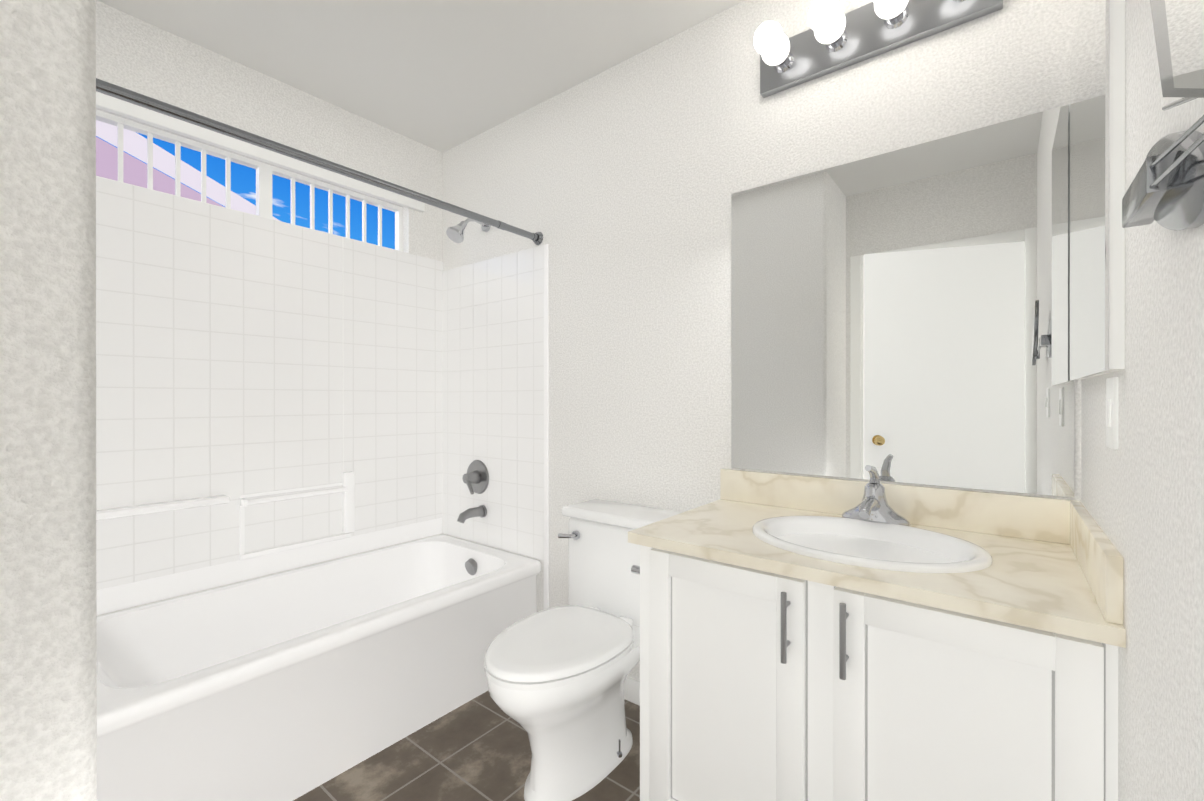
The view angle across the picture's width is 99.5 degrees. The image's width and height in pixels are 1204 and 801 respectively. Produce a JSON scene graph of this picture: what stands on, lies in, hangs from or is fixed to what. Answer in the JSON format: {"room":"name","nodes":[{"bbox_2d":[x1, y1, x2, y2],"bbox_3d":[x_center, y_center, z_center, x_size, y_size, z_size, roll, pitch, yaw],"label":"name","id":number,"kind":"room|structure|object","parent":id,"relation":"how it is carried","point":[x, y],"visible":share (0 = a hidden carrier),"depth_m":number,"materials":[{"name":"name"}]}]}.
{"room":"bathroom","nodes":[
{"label":"bathroom","id":0,"kind":"room"},
{"bbox_2d":[0,0,96,800],"bbox_3d":[-1.360,-0.082,0.837,1.558,2.490,0.570,0,0,38],"label":"wall","id":1,"kind":"structure","parent":0,"point":[48,669],"depth_m":0.55,"materials":[{"name":"paint"}]},
{"bbox_2d":[96,0,442,615],"bbox_3d":[-1.558,-0.084,1.941,0.120,2.490,2.120,0,0,38],"label":"wall","id":2,"kind":"structure","parent":0,"point":[135,54],"depth_m":2.07,"materials":[{"name":"paint"}]},
{"bbox_2d":[96,91,424,251],"bbox_3d":[-1.389,-0.881,2.112,0.123,0.275,1.391,0,0,38],"label":"window","id":3,"kind":"structure","parent":2,"relation":"in","point":[264,172],"depth_m":2.05,"materials":[{"name":"white plastic"}]},
{"bbox_2d":[96,176,548,614],"bbox_3d":[-1.013,0.210,1.894,0.794,1.903,1.519,0,0,38],"label":"wall tile","id":4,"kind":"structure","parent":2,"relation":"attached to","point":[273,396],"depth_m":2.15,"materials":[{"name":"white tile"}]},
{"bbox_2d":[96,78,542,244],"bbox_3d":[-0.754,-0.726,1.689,0.060,0.060,1.516,0,0,38],"label":"shower rod","id":5,"kind":"object","parent":4,"relation":"attached to","point":[129,96],"visible":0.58,"depth_m":1.47,"materials":[{"name":"silver metal"}]},
{"bbox_2d":[457,505,486,523],"bbox_3d":[-0.633,0.550,2.457,0.060,0.069,0.149,0,0,38],"label":"tub spout","id":6,"kind":"object","parent":4,"relation":"attached to","point":[479,511],"visible":1,"depth_m":2.45,"materials":[{"name":"silver metal"}]},
{"bbox_2d":[462,460,488,493],"bbox_3d":[-0.646,0.381,2.506,0.170,0.170,0.088,0,0,38],"label":"tub valve","id":7,"kind":"object","parent":4,"relation":"attached to","point":[475,478],"visible":1,"depth_m":2.51,"materials":[{"name":"silver metal"}]},
{"bbox_2d":[97,0,743,152],"bbox_3d":[-0.867,-1.352,0.709,2.728,0.050,3.400,0,0,38],"label":"ceiling","id":8,"kind":"structure","parent":0,"point":[442,76],"depth_m":1.90,"materials":[{"name":"white paint"}]},
{"bbox_2d":[293,690,639,800],"bbox_3d":[-0.867,1.188,0.712,2.728,0.050,3.400,0,0,38],"label":"floor","id":9,"kind":"structure","parent":0,"point":[478,748],"depth_m":1.61,"materials":[{"name":"tile"}]},
{"bbox_2d":[97,534,540,800],"bbox_3d":[-1.024,0.936,1.904,0.758,0.450,1.512,0,0,38],"label":"tub","id":10,"kind":"object","parent":9,"relation":"on","point":[291,685],"visible":0.81,"depth_m":1.69,"materials":[{"name":"white ceramic"}]},
{"bbox_2d":[484,498,682,800],"bbox_3d":[-0.063,0.779,1.646,0.480,0.765,0.721,0,0,38],"label":"toilet","id":11,"kind":"object","parent":9,"relation":"on","point":[556,677],"visible":0.94,"depth_m":1.54,"materials":[{"name":"white ceramic"}]},
{"bbox_2d":[628,465,1125,800],"bbox_3d":[0.567,0.664,1.251,0.938,0.996,0.574,0,0,38],"label":"bathroom vanity","id":12,"kind":"object","parent":9,"relation":"on","point":[806,638],"visible":1,"depth_m":1.05,"materials":[{"name":"white paint"}]},
{"bbox_2d":[752,516,991,572],"bbox_3d":[0.611,0.408,1.208,0.500,0.175,0.400,0,0,38],"label":"sink","id":13,"kind":"object","parent":12,"relation":"in","point":[879,544],"depth_m":1.23,"materials":[{"name":"white ceramic"}]},
{"bbox_2d":[842,465,909,525],"bbox_3d":[0.700,0.245,1.329,0.164,0.160,0.173,0,0,38],"label":"faucet","id":14,"kind":"object","parent":12,"relation":"on","point":[874,509],"depth_m":1.35,"materials":[{"name":"silver metal"}]},
{"bbox_2d":[443,0,1080,680],"bbox_3d":[0.153,-0.084,2.007,2.728,2.490,0.100,0,0,38],"label":"wall","id":15,"kind":"structure","parent":0,"point":[619,184],"depth_m":1.86,"materials":[{"name":"paint"}]},
{"bbox_2d":[446,218,490,242],"bbox_3d":[-0.636,-0.813,2.420,0.086,0.153,0.223,0,0,38],"label":"shower head","id":16,"kind":"object","parent":15,"relation":"attached to","point":[455,234],"visible":0.98,"depth_m":2.37},
{"bbox_2d":[624,676,639,705],"bbox_3d":[0.073,1.116,1.997,0.840,0.090,0.013,0,0,38],"label":"baseboard","id":17,"kind":"structure","parent":15,"relation":"attached to","point":[632,690],"depth_m":1.94,"materials":[{"name":"white paint"}]},
{"bbox_2d":[760,0,1002,97],"bbox_3d":[0.717,-1.048,1.404,0.610,0.140,0.145,0,0,38],"label":"sconce","id":18,"kind":"object","parent":15,"relation":"attached to","point":[832,40],"visible":1,"depth_m":1.43,"materials":[{"name":"silver metal"}]},
{"bbox_2d":[731,104,1074,496],"bbox_3d":[0.770,-0.234,1.453,0.849,0.920,0.005,0,0,38],"label":"wall mirror","id":19,"kind":"object","parent":15,"relation":"attached to","point":[902,315],"visible":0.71,"depth_m":1.38,"materials":[{"name":"clear glass"}]},
{"bbox_2d":[1081,0,1203,800],"bbox_3d":[0.134,-0.081,-0.142,0.100,2.490,3.300,0,0,38],"label":"wall","id":20,"kind":"structure","parent":0,"point":[1142,494],"depth_m":0.61,"materials":[{"name":"paint"}]},
{"bbox_2d":[1070,0,1124,380],"bbox_3d":[0.929,-0.417,0.966,0.021,0.744,0.519,0,0,38],"label":"medicine cabinet mirror","id":21,"kind":"object","parent":20,"relation":"attached to","point":[1097,194],"visible":0.95,"depth_m":0.83,"materials":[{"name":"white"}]},
{"bbox_2d":[1106,377,1118,449],"bbox_3d":[0.827,0.020,0.828,0.009,0.115,0.070,0,0,38],"label":"electrical outlet plate","id":22,"kind":"object","parent":20,"relation":"attached to","point":[1112,383],"visible":1,"depth_m":0.81,"materials":[{"name":"white plastic"}]},
{"bbox_2d":[1122,0,1203,230],"bbox_3d":[0.478,-0.267,0.414,0.046,0.238,0.541,0,0,38],"label":"mirror","id":23,"kind":"object","parent":20,"relation":"attached to","point":[1165,189],"visible":1,"depth_m":0.43,"materials":[{"name":"silver metal"}]},
{"label":"outside","id":24,"kind":"structure","parent":0,"visible":0},
{"bbox_2d":[96,132,394,248],"bbox_3d":[-9.164,-5.845,6.725,0.001,14.000,24.000,0,0,38],"label":"sky","id":25,"kind":"structure","parent":24,"point":[243,181],"depth_m":10.47,"materials":[{"name":"blue"}]},
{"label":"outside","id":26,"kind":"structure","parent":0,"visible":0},
{"bbox_2d":[96,120,279,220],"bbox_3d":[-4.144,-1.557,5.816,0.020,5.427,9.504,0,0,38],"label":"neighbouring house","id":27,"kind":"structure","parent":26,"point":[134,169],"depth_m":5.20,"materials":[{"name":"paint"}]}
]}

